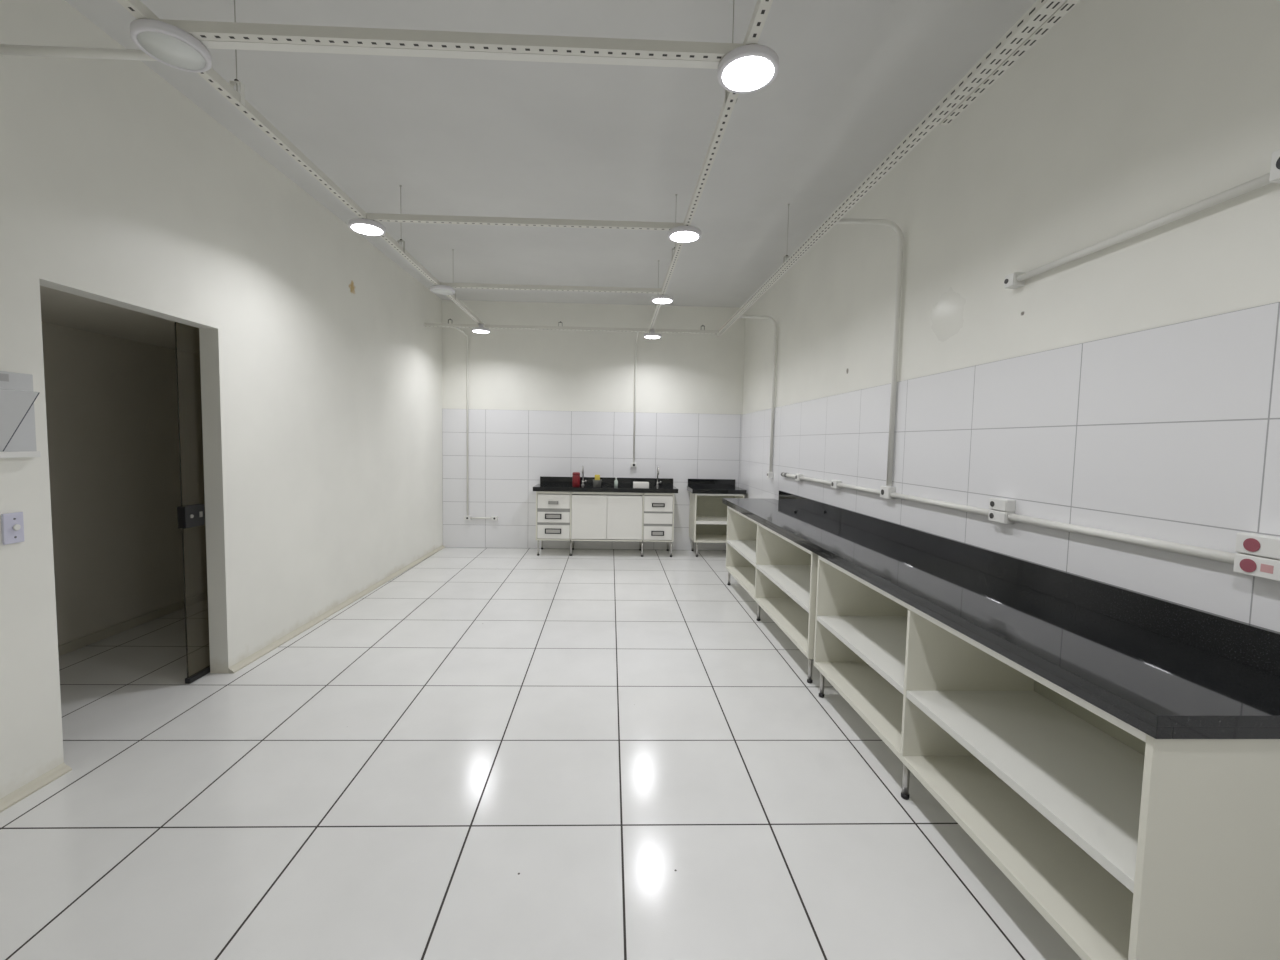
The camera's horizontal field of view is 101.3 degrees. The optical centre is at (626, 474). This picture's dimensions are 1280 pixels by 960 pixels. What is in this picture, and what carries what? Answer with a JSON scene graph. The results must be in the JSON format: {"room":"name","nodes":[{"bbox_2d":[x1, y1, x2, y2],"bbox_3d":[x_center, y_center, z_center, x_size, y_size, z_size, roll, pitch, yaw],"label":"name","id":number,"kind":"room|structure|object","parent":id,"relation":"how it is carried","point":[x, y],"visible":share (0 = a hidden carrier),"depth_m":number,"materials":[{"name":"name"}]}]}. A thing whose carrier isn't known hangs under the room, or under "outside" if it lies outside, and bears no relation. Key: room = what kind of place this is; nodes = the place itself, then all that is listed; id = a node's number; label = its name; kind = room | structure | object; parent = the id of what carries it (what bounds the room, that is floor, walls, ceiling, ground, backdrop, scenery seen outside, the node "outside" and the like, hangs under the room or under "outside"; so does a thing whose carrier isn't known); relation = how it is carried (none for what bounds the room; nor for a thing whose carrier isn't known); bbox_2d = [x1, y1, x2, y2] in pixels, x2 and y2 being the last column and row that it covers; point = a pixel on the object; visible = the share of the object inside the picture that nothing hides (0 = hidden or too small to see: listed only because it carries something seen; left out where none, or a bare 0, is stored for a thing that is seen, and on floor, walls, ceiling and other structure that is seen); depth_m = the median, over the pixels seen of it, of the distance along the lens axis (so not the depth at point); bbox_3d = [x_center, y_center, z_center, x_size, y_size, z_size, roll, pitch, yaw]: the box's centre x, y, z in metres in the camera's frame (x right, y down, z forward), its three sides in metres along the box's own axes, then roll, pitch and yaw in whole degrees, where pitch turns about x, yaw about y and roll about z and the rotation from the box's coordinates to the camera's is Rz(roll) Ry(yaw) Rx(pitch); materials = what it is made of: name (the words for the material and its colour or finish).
{"room":"laboratory","nodes":[
{"label":"laboratory","id":0,"kind":"room"},
{"bbox_2d":[40,285,175,349],"bbox_3d":[-3.242,-0.984,2.372,1.178,0.100,9.853,1,4,-2],"label":"ceiling","id":1,"kind":"structure","parent":0,"point":[61,308],"depth_m":3.37,"materials":[{"name":"paint"}]},
{"bbox_2d":[42,322,183,645],"bbox_3d":[-3.901,0.163,2.424,0.100,2.300,9.853,1,4,-2],"label":"wall","id":2,"kind":"structure","parent":0,"point":[112,408],"depth_m":3.96,"materials":[{"name":"paint"}]},
{"bbox_2d":[58,600,184,655],"bbox_3d":[-3.861,1.277,2.495,0.020,0.070,9.653,1,4,-2],"label":"baseboard","id":3,"kind":"structure","parent":2,"relation":"attached to","point":[65,648],"depth_m":4.02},
{"bbox_2d":[0,0,442,798],"bbox_3d":[-2.586,-0.393,2.479,0.115,3.450,9.957,1,4,-1],"label":"wall","id":4,"kind":"structure","parent":0,"point":[321,367],"depth_m":3.33,"materials":[{"name":"paint"}]},
{"bbox_2d":[1,512,24,544],"bbox_3d":[-2.526,0.219,2.164,0.017,0.126,0.074,1,4,-2],"label":"light switch","id":5,"kind":"object","parent":4,"relation":"attached to","point":[12,523],"visible":1,"depth_m":2.16,"materials":[{"name":"grey plastic"}]},
{"bbox_2d":[0,371,40,457],"bbox_3d":[-2.437,-0.240,2.074,0.172,0.350,0.336,1,4,-2],"label":"holder","id":6,"kind":"object","parent":4,"relation":"attached to","point":[17,396],"visible":1,"depth_m":2.12,"materials":[{"name":"grey plastic"}]},
{"bbox_2d":[0,763,71,812],"bbox_3d":[-2.516,1.473,0.003,0.034,0.036,4.777,1,4,-1],"label":"baseboard","id":7,"kind":"structure","parent":4,"relation":"attached to","point":[9,800],"depth_m":2.24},
{"bbox_2d":[0,44,156,60],"bbox_3d":[-2.078,-1.639,2.039,0.850,0.033,0.033,1,4,-2],"label":"conduit","id":8,"kind":"object","parent":4,"relation":"attached to","point":[5,49],"visible":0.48,"depth_m":2.03,"materials":[{"name":"white metal"}]},
{"bbox_2d":[175,322,209,682],"bbox_3d":[-2.692,0.156,3.656,0.056,2.196,1.002,1,4,-2],"label":"door","id":9,"kind":"structure","parent":4,"relation":"in","point":[191,512],"depth_m":3.24,"materials":[{"name":"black glass"}]},
{"bbox_2d":[228,545,444,672],"bbox_3d":[-2.570,1.135,5.415,0.034,0.036,4.070,1,4,-1],"label":"baseboard","id":10,"kind":"structure","parent":4,"relation":"attached to","point":[243,663],"depth_m":4.34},
{"bbox_2d":[0,547,1081,959],"bbox_3d":[-1.055,1.406,2.589,5.839,0.100,10.053,1,4,-2],"label":"floor","id":11,"kind":"structure","parent":0,"point":[483,753],"depth_m":2.25,"materials":[{"name":"tile"}]},
{"bbox_2d":[536,491,674,556],"bbox_3d":[-0.293,0.645,7.237,1.840,0.868,0.507,1,4,-2],"label":"base cabinet","id":12,"kind":"object","parent":11,"relation":"on","point":[560,516],"visible":0.98,"depth_m":6.99,"materials":[{"name":"white"}]},
{"bbox_2d":[533,476,677,492],"bbox_3d":[-0.281,0.131,7.202,1.925,0.162,0.520,1,4,-2],"label":"countertop","id":13,"kind":"structure","parent":12,"relation":"on","point":[558,484],"depth_m":7.28,"materials":[{"name":"black stone"}]},
{"bbox_2d":[572,472,579,486],"bbox_3d":[-0.679,0.059,7.080,0.104,0.194,0.104,1,4,-2],"label":"jar","id":14,"kind":"object","parent":13,"relation":"on","point":[576,475],"visible":1,"depth_m":7.04,"materials":[{"name":"red plastic"}]},
{"bbox_2d":[581,466,586,484],"bbox_3d":[-0.590,0.007,7.247,0.075,0.279,0.153,1,4,-2],"label":"tap","id":15,"kind":"object","parent":13,"relation":"on","point":[583,481],"visible":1,"depth_m":7.29,"materials":[{"name":"silver metal"}]},
{"bbox_2d":[593,479,601,486],"bbox_3d":[-0.394,0.113,7.072,0.126,0.098,0.126,1,4,-2],"label":"cup","id":16,"kind":"object","parent":13,"relation":"on","point":[596,483],"visible":0.94,"depth_m":7.03,"materials":[{"name":"grey plastic"}]},
{"bbox_2d":[614,477,617,486],"bbox_3d":[-0.143,0.091,7.219,0.050,0.132,0.050,1,4,-2],"label":"soap bottle","id":17,"kind":"object","parent":13,"relation":"on","point":[616,480],"visible":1,"depth_m":7.20,"materials":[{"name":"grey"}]},
{"bbox_2d":[633,482,648,487],"bbox_3d":[0.195,0.133,7.096,0.210,0.075,0.130,1,4,-2],"label":"tray","id":18,"kind":"object","parent":13,"relation":"on","point":[635,484],"visible":1,"depth_m":7.03,"materials":[{"name":"white plastic"}]},
{"bbox_2d":[656,467,660,486],"bbox_3d":[0.450,0.024,7.280,0.075,0.279,0.153,1,4,-2],"label":"tap","id":19,"kind":"object","parent":13,"relation":"on","point":[657,482],"visible":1,"depth_m":7.32,"materials":[{"name":"silver metal"}]},
{"bbox_2d":[689,492,744,556],"bbox_3d":[1.236,0.669,7.293,0.660,0.868,0.491,1,4,-2],"label":"open shelf unit","id":20,"kind":"object","parent":11,"relation":"on","point":[707,512],"visible":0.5,"depth_m":7.50,"materials":[{"name":"white"}]},
{"bbox_2d":[687,479,746,493],"bbox_3d":[1.232,0.155,7.250,0.728,0.162,0.520,1,4,-2],"label":"countertop","id":21,"kind":"structure","parent":20,"relation":"on","point":[695,486],"depth_m":7.39,"materials":[{"name":"grey stone"}]},
{"bbox_2d":[726,506,817,682],"bbox_3d":[1.415,0.843,4.547,0.574,0.868,2.410,1,4,-2],"label":"open shelf unit","id":22,"kind":"object","parent":11,"relation":"on","point":[780,574],"visible":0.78,"depth_m":4.55,"materials":[{"name":"white"}]},
{"bbox_2d":[814,555,1279,959],"bbox_3d":[1.484,0.987,2.260,0.574,0.868,1.995,1,4,-2],"label":"open shelf unit","id":23,"kind":"object","parent":11,"relation":"on","point":[1131,844],"visible":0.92,"depth_m":1.65,"materials":[{"name":"white"}]},
{"bbox_2d":[722,490,1279,738],"bbox_3d":[1.448,0.383,3.574,0.590,0.172,4.725,1,4,-2],"label":"countertop","id":24,"kind":"structure","parent":23,"relation":"on","point":[1166,669],"depth_m":1.76,"materials":[{"name":"black stone"}]},
{"bbox_2d":[65,0,1036,307],"bbox_3d":[-0.432,-2.128,2.386,4.719,0.100,10.053,1,4,-2],"label":"ceiling","id":25,"kind":"structure","parent":0,"point":[460,137],"depth_m":3.16,"materials":[{"name":"paint"}]},
{"bbox_2d":[229,0,244,105],"bbox_3d":[-1.678,-1.842,2.239,0.068,0.496,0.024,1,4,-2],"label":"hanger","id":26,"kind":"object","parent":25,"relation":"hanging from","point":[236,82],"visible":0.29,"depth_m":2.25,"materials":[{"name":"silver metal"}]},
{"bbox_2d":[397,185,404,252],"bbox_3d":[-1.721,-1.953,4.005,0.047,0.496,0.024,1,4,-2],"label":"hanger","id":27,"kind":"object","parent":25,"relation":"hanging from","point":[400,240],"visible":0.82,"depth_m":4.00,"materials":[{"name":"silver metal"}]},
{"bbox_2d":[116,0,488,328],"bbox_3d":[-1.718,-1.706,3.800,0.038,0.038,6.100,1,4,-2],"label":"channel","id":28,"kind":"object","parent":27,"relation":"hanging from","point":[136,8],"visible":0.6,"depth_m":2.57,"materials":[{"name":"white metal"}]},
{"bbox_2d":[130,19,211,72],"bbox_3d":[-1.646,-1.551,1.903,0.224,0.032,0.224,1,4,-2],"label":"ceiling lamp","id":29,"kind":"object","parent":28,"relation":"attached to","point":[170,45],"visible":1,"depth_m":1.88,"materials":[{"name":"white plastic"}]},
{"bbox_2d":[137,31,205,69],"bbox_3d":[-1.647,-1.538,1.903,0.189,0.004,0.189,1,4,-2],"label":"diffuser","id":30,"kind":"object","parent":29,"relation":"attached to","point":[175,49],"depth_m":1.89,"materials":[{"name":"white plastic"}]},
{"bbox_2d":[348,218,385,235],"bbox_3d":[-1.730,-1.652,3.502,0.224,0.032,0.224,1,4,-2],"label":"ceiling lamp","id":31,"kind":"object","parent":28,"relation":"attached to","point":[368,227],"visible":1,"depth_m":3.47,"materials":[{"name":"white plastic"}]},
{"bbox_2d":[351,224,382,234],"bbox_3d":[-1.730,-1.639,3.503,0.189,0.004,0.189,1,4,-2],"label":"diffuser","id":32,"kind":"object","parent":31,"relation":"attached to","point":[365,229],"depth_m":3.49,"materials":[{"name":"white plastic"}]},
{"bbox_2d":[430,285,454,294],"bbox_3d":[-1.729,-1.742,4.940,0.224,0.032,0.224,1,4,-2],"label":"ceiling lamp","id":33,"kind":"object","parent":28,"relation":"attached to","point":[438,289],"visible":1,"depth_m":4.90,"materials":[{"name":"white plastic"}]},
{"bbox_2d":[432,289,452,293],"bbox_3d":[-1.729,-1.729,4.941,0.189,0.004,0.189,1,4,-2],"label":"diffuser","id":34,"kind":"object","parent":33,"relation":"attached to","point":[438,291],"depth_m":4.94,"materials":[{"name":"white plastic"}]},
{"bbox_2d":[160,19,742,60],"bbox_3d":[-0.609,-1.568,1.898,2.064,0.038,0.038,1,4,-2],"label":"channel","id":35,"kind":"object","parent":28,"relation":"attached to","point":[201,30],"visible":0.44,"depth_m":1.89,"materials":[{"name":"white metal"}]},
{"bbox_2d":[199,40,719,68],"bbox_3d":[-0.610,-1.571,1.938,2.064,0.038,0.038,1,4,-2],"label":"channel","id":36,"kind":"object","parent":35,"relation":"attached to","point":[208,44],"visible":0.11,"depth_m":1.94,"materials":[{"name":"white metal"}]},
{"bbox_2d":[471,324,489,333],"bbox_3d":[-1.788,-1.807,6.448,0.224,0.092,0.224,1,4,-2],"label":"ceiling lamp","id":37,"kind":"object","parent":28,"relation":"attached to","point":[479,329],"visible":1,"depth_m":6.41,"materials":[{"name":"white plastic"}]},
{"bbox_2d":[473,330,488,332],"bbox_3d":[-1.789,-1.764,6.451,0.189,0.004,0.189,1,4,-2],"label":"diffuser","id":38,"kind":"object","parent":37,"relation":"attached to","point":[475,331],"depth_m":6.44,"materials":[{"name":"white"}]},
{"bbox_2d":[367,213,682,230],"bbox_3d":[-0.656,-1.666,3.459,2.064,0.038,0.038,1,4,-2],"label":"channel","id":39,"kind":"object","parent":28,"relation":"attached to","point":[378,217],"visible":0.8,"depth_m":3.44,"materials":[{"name":"white metal"}]},
{"bbox_2d":[441,282,661,293],"bbox_3d":[-0.701,-1.759,4.941,2.064,0.038,0.038,1,4,-2],"label":"channel","id":40,"kind":"object","parent":28,"relation":"attached to","point":[454,285],"visible":0.86,"depth_m":4.93,"materials":[{"name":"white metal"}]},
{"bbox_2d":[725,0,736,103],"bbox_3d":[0.439,-1.800,2.166,0.047,0.496,0.024,1,4,-2],"label":"hanger","id":41,"kind":"object","parent":25,"relation":"hanging from","point":[733,0],"visible":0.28,"depth_m":2.16,"materials":[{"name":"silver metal"}]},
{"bbox_2d":[783,204,789,262],"bbox_3d":[1.289,-1.911,4.200,0.047,0.496,0.024,1,4,-2],"label":"hanger","id":42,"kind":"object","parent":25,"relation":"hanging from","point":[786,256],"visible":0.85,"depth_m":4.20,"materials":[{"name":"silver metal"}]},
{"bbox_2d":[716,0,1066,335],"bbox_3d":[1.300,-1.648,3.720,0.056,0.038,6.350,1,4,-2],"label":"channel","id":43,"kind":"object","parent":42,"relation":"hanging from","point":[1040,11],"visible":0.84,"depth_m":2.29,"materials":[{"name":"white metal"}]},
{"bbox_2d":[939,0,1080,125],"bbox_3d":[1.422,-1.503,1.433,0.038,0.038,1.760,1,4,-2],"label":"channel","id":44,"kind":"object","parent":43,"relation":"attached to","point":[1068,5],"visible":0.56,"depth_m":1.90,"materials":[{"name":"white metal"}]},
{"bbox_2d":[442,300,745,462],"bbox_3d":[-0.540,-0.667,7.463,4.569,3.450,0.100,1,4,-2],"label":"wall","id":45,"kind":"structure","parent":0,"point":[509,369],"depth_m":7.36,"materials":[{"name":"paint"}]},
{"bbox_2d":[455,327,468,515],"bbox_3d":[-2.212,-0.663,7.044,0.025,2.519,0.610,1,4,-2],"label":"conduit","id":46,"kind":"object","parent":45,"relation":"attached to","point":[460,330],"visible":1,"depth_m":7.34,"materials":[{"name":"white"}]},
{"bbox_2d":[471,517,490,518],"bbox_3d":[-2.054,0.609,7.422,0.290,0.025,0.025,1,4,-2],"label":"conduit","id":47,"kind":"object","parent":45,"relation":"attached to","point":[471,517],"visible":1,"depth_m":7.41,"materials":[{"name":"white plastic"}]},
{"bbox_2d":[491,516,497,520],"bbox_3d":[-1.864,0.612,7.421,0.085,0.060,0.048,1,4,-2],"label":"outlet box","id":48,"kind":"object","parent":45,"relation":"attached to","point":[493,518],"visible":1,"depth_m":7.40,"materials":[{"name":"white plastic"}]},
{"bbox_2d":[442,409,741,549],"bbox_3d":[-0.483,0.083,7.458,4.216,1.957,0.008,1,4,-2],"label":"wall tiles","id":49,"kind":"object","parent":45,"relation":"attached to","point":[510,450],"depth_m":7.43,"materials":[{"name":"tile"}]},
{"bbox_2d":[540,476,672,485],"bbox_3d":[-0.278,0.087,7.449,1.885,0.105,0.022,1,4,-2],"label":"backsplash","id":50,"kind":"structure","parent":45,"relation":"attached to","point":[543,479],"depth_m":7.44,"materials":[{"name":"black stone"}]},
{"bbox_2d":[633,332,638,462],"bbox_3d":[0.128,-1.019,7.093,0.025,1.732,0.610,1,4,-2],"label":"conduit","id":51,"kind":"object","parent":45,"relation":"attached to","point":[637,332],"visible":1,"depth_m":7.37,"materials":[{"name":"white"}]},
{"bbox_2d":[688,479,734,486],"bbox_3d":[1.214,0.111,7.496,0.680,0.105,0.022,1,4,-2],"label":"backsplash","id":52,"kind":"structure","parent":45,"relation":"attached to","point":[691,482],"depth_m":7.48,"materials":[{"name":"black stone"}]},
{"bbox_2d":[742,0,1279,413],"bbox_3d":[1.846,-0.317,2.519,0.100,3.450,9.953,1,4,-2],"label":"wall","id":53,"kind":"structure","parent":0,"point":[1124,115],"depth_m":2.18,"materials":[{"name":"paint"}]},
{"bbox_2d":[739,315,776,471],"bbox_3d":[1.466,-0.916,5.952,0.437,1.756,0.033,1,4,-2],"label":"conduit","id":54,"kind":"object","parent":53,"relation":"attached to","point":[741,316],"visible":0.97,"depth_m":5.93,"materials":[{"name":"white"}]},
{"bbox_2d":[767,472,772,477],"bbox_3d":[1.645,-0.002,6.014,0.056,0.065,0.070,1,4,-2],"label":"outlet box","id":55,"kind":"object","parent":53,"relation":"attached to","point":[769,474],"visible":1,"depth_m":5.98,"materials":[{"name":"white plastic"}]},
{"bbox_2d":[781,472,795,477],"bbox_3d":[1.672,0.006,5.373,0.046,0.046,0.443,1,4,-2],"label":"stub","id":56,"kind":"object","parent":53,"relation":"attached to","point":[783,474],"visible":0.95,"depth_m":5.40,"materials":[{"name":"white"}]},
{"bbox_2d":[795,474,802,480],"bbox_3d":[1.678,0.023,5.105,0.046,0.066,0.090,1,4,-2],"label":"outlet box","id":57,"kind":"object","parent":53,"relation":"attached to","point":[797,476],"visible":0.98,"depth_m":5.06,"materials":[{"name":"white plastic"}]},
{"bbox_2d":[799,476,830,484],"bbox_3d":[1.692,0.049,4.689,0.033,0.033,0.742,1,4,-2],"label":"conduit","id":58,"kind":"object","parent":53,"relation":"attached to","point":[800,477],"visible":0.77,"depth_m":4.66,"materials":[{"name":"white plastic"}]},
{"bbox_2d":[831,480,841,488],"bbox_3d":[1.703,0.076,4.267,0.046,0.066,0.100,1,4,-2],"label":"outlet box","id":59,"kind":"object","parent":53,"relation":"attached to","point":[834,483],"visible":0.98,"depth_m":4.24,"materials":[{"name":"white plastic"}]},
{"bbox_2d":[837,483,879,494],"bbox_3d":[1.717,0.101,3.873,0.033,0.033,0.686,1,4,-2],"label":"conduit","id":60,"kind":"object","parent":53,"relation":"attached to","point":[858,488],"visible":0.77,"depth_m":3.84,"materials":[{"name":"white plastic"}]},
{"bbox_2d":[836,218,903,485],"bbox_3d":[1.544,-0.782,3.401,0.437,1.704,0.033,1,4,-2],"label":"conduit","id":61,"kind":"object","parent":53,"relation":"attached to","point":[894,226],"visible":0.95,"depth_m":3.38,"materials":[{"name":"white"}]},
{"bbox_2d":[880,486,895,498],"bbox_3d":[1.727,0.116,3.473,0.048,0.080,0.110,1,4,-2],"label":"outlet box","id":62,"kind":"object","parent":53,"relation":"attached to","point":[885,491],"visible":0.97,"depth_m":3.44,"materials":[{"name":"white plastic"}]},
{"bbox_2d":[890,492,988,515],"bbox_3d":[1.745,0.157,2.969,0.033,0.033,0.899,1,4,-2],"label":"conduit","id":63,"kind":"object","parent":53,"relation":"attached to","point":[965,508],"visible":0.8,"depth_m":2.88,"materials":[{"name":"white plastic"}]},
{"bbox_2d":[988,509,1014,523],"bbox_3d":[1.757,0.196,2.464,0.048,0.055,0.110,1,4,-2],"label":"outlet box","id":64,"kind":"object","parent":53,"relation":"attached to","point":[994,515],"visible":0.94,"depth_m":2.44,"materials":[{"name":"white plastic"}]},
{"bbox_2d":[989,498,1015,511],"bbox_3d":[1.758,0.139,2.460,0.048,0.055,0.110,1,4,-2],"label":"outlet box","id":65,"kind":"object","parent":53,"relation":"attached to","point":[1000,504],"visible":1,"depth_m":2.43,"materials":[{"name":"white plastic"}]},
{"bbox_2d":[740,302,1279,631],"bbox_3d":[1.778,0.424,2.609,0.008,1.957,9.845,1,4,-2],"label":"wall tiles","id":66,"kind":"structure","parent":53,"relation":"attached to","point":[1171,433],"depth_m":2.04,"materials":[{"name":"tile"}]},
{"bbox_2d":[1004,272,1024,288],"bbox_3d":[1.780,-0.892,2.409,0.056,0.060,0.060,1,4,-2],"label":"outlet box","id":67,"kind":"object","parent":53,"relation":"attached to","point":[1010,282],"visible":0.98,"depth_m":2.39,"materials":[{"name":"white plastic"}]},
{"bbox_2d":[778,490,1279,675],"bbox_3d":[1.736,0.366,3.471,0.022,0.115,4.505,1,4,-2],"label":"backsplash","id":68,"kind":"structure","parent":53,"relation":"attached to","point":[1255,646],"depth_m":1.97,"materials":[{"name":"black stone"}]},
{"bbox_2d":[1007,514,1235,563],"bbox_3d":[1.775,0.220,1.967,0.033,0.033,0.881,1,4,-2],"label":"conduit","id":69,"kind":"object","parent":53,"relation":"attached to","point":[1205,553],"visible":0.8,"depth_m":1.83,"materials":[{"name":"white"}]},
{"bbox_2d":[1016,173,1270,281],"bbox_3d":[1.794,-0.862,1.920,0.029,0.029,0.920,1,4,-2],"label":"conduit","id":70,"kind":"object","parent":53,"relation":"attached to","point":[1261,181],"visible":0.93,"depth_m":1.76,"materials":[{"name":"white"}]},
{"bbox_2d":[1233,553,1279,581],"bbox_3d":[1.786,0.258,1.466,0.052,0.058,0.120,1,4,-2],"label":"outlet box","id":71,"kind":"object","parent":53,"relation":"attached to","point":[1247,564],"visible":0.94,"depth_m":1.47,"materials":[{"name":"white plastic"}]},
{"bbox_2d":[1240,559,1256,571],"bbox_3d":[1.761,0.256,1.487,0.003,0.038,0.038,1,4,-2],"label":"socket","id":72,"kind":"object","parent":71,"relation":"attached to","point":[1246,565],"depth_m":1.49,"materials":[{"name":"red plastic"}]},
{"bbox_2d":[1235,533,1279,559],"bbox_3d":[1.787,0.199,1.462,0.052,0.058,0.120,1,4,-2],"label":"outlet box","id":73,"kind":"object","parent":53,"relation":"attached to","point":[1262,545],"visible":1,"depth_m":1.47,"materials":[{"name":"white plastic"}]},
{"bbox_2d":[1243,538,1259,551],"bbox_3d":[1.762,0.197,1.479,0.003,0.038,0.038,1,4,-2],"label":"socket","id":74,"kind":"object","parent":73,"relation":"attached to","point":[1249,544],"depth_m":1.48,"materials":[{"name":"red plastic"}]},
{"bbox_2d":[1269,149,1279,182],"bbox_3d":[1.812,-0.848,1.383,0.056,0.085,0.150,1,4,-2],"label":"outlet box","id":75,"kind":"object","parent":53,"relation":"attached to","point":[1275,158],"visible":1,"depth_m":1.44,"materials":[{"name":"white plastic"}]},
{"bbox_2d":[1276,157,1279,168],"bbox_3d":[1.784,-0.851,1.418,0.003,0.044,0.044,1,4,-2],"label":"socket","id":76,"kind":"object","parent":75,"relation":"attached to","point":[1277,158],"depth_m":1.44,"materials":[{"name":"black plastic"}]},
{"bbox_3d":[0.381,-1.920,4.071,0.047,0.496,0.024,1,4,-2],"label":"hanger","id":77,"kind":"object","parent":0,"visible":0},
{"bbox_2d":[647,0,772,332],"bbox_3d":[0.386,-1.667,3.767,0.038,0.038,6.500,1,4,-2],"label":"channel","id":78,"kind":"object","parent":77,"relation":"hanging from","point":[762,7],"visible":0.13,"depth_m":2.46,"materials":[{"name":"white metal"}]},
{"bbox_2d":[644,329,660,338],"bbox_3d":[0.327,-1.778,6.595,0.224,0.092,0.224,1,4,-2],"label":"ceiling lamp","id":79,"kind":"object","parent":78,"relation":"attached to","point":[652,335],"visible":1,"depth_m":6.56,"materials":[{"name":"white plastic"}]},
{"bbox_2d":[645,336,659,338],"bbox_3d":[0.326,-1.735,6.597,0.189,0.004,0.189,1,4,-2],"label":"diffuser","id":80,"kind":"object","parent":79,"relation":"attached to","point":[648,337],"depth_m":6.62,"materials":[{"name":"white plastic"}]},
{"bbox_2d":[651,295,673,303],"bbox_3d":[0.350,-1.717,5.136,0.224,0.032,0.224,1,4,-2],"label":"ceiling lamp","id":81,"kind":"object","parent":78,"relation":"attached to","point":[658,299],"visible":1,"depth_m":5.08,"materials":[{"name":"white plastic"}]},
{"bbox_2d":[653,299,671,303],"bbox_3d":[0.350,-1.704,5.136,0.189,0.004,0.189,1,4,-2],"label":"diffuser","id":82,"kind":"object","parent":81,"relation":"attached to","point":[658,301],"depth_m":5.15,"materials":[{"name":"white plastic"}]},
{"bbox_2d":[668,226,700,242],"bbox_3d":[0.390,-1.616,3.529,0.224,0.032,0.224,1,4,-2],"label":"ceiling lamp","id":83,"kind":"object","parent":78,"relation":"attached to","point":[679,234],"visible":1,"depth_m":3.49,"materials":[{"name":"white plastic"}]},
{"bbox_2d":[670,231,698,241],"bbox_3d":[0.390,-1.603,3.530,0.189,0.004,0.189,1,4,-2],"label":"diffuser","id":84,"kind":"object","parent":83,"relation":"attached to","point":[675,236],"depth_m":3.52,"materials":[{"name":"white plastic"}]},
{"bbox_2d":[718,44,778,93],"bbox_3d":[0.455,-1.518,1.968,0.224,0.032,0.224,1,4,-2],"label":"ceiling lamp","id":85,"kind":"object","parent":78,"relation":"attached to","point":[750,68],"visible":1,"depth_m":1.94,"materials":[{"name":"white plastic"}]},
{"bbox_2d":[722,56,773,90],"bbox_3d":[0.455,-1.505,1.969,0.189,0.004,0.189,1,4,-2],"label":"diffuser","id":86,"kind":"object","parent":85,"relation":"attached to","point":[739,73],"depth_m":1.96,"materials":[{"name":"white plastic"}]},
{"bbox_3d":[-2.230,-1.926,6.638,0.047,0.097,0.024,1,4,-2],"label":"hanger","id":87,"kind":"object","parent":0,"visible":0},
{"bbox_2d":[424,323,477,327],"bbox_3d":[-2.187,-1.891,6.641,0.724,0.038,0.038,1,4,-2],"label":"channel","id":88,"kind":"object","parent":87,"relation":"hanging from","point":[425,324],"visible":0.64,"depth_m":6.62,"materials":[{"name":"white metal"}]},
{"bbox_3d":[-0.840,-1.904,6.681,0.047,0.097,0.024,1,4,-2],"label":"hanger","id":89,"kind":"object","parent":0,"visible":0},
{"bbox_2d":[485,324,647,331],"bbox_3d":[-0.754,-1.869,6.686,2.064,0.038,0.038,1,4,-2],"label":"channel","id":90,"kind":"object","parent":89,"relation":"hanging from","point":[486,325],"visible":0.9,"depth_m":6.67,"materials":[{"name":"white metal"}]},
{"bbox_3d":[0.978,-1.875,6.739,0.047,0.097,0.024,1,4,-2],"label":"hanger","id":91,"kind":"object","parent":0,"visible":0},
{"bbox_2d":[654,329,718,333],"bbox_3d":[0.748,-1.845,6.734,0.864,0.038,0.038,1,4,-2],"label":"channel","id":92,"kind":"object","parent":91,"relation":"hanging from","point":[656,330],"visible":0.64,"depth_m":6.72,"materials":[{"name":"white metal"}]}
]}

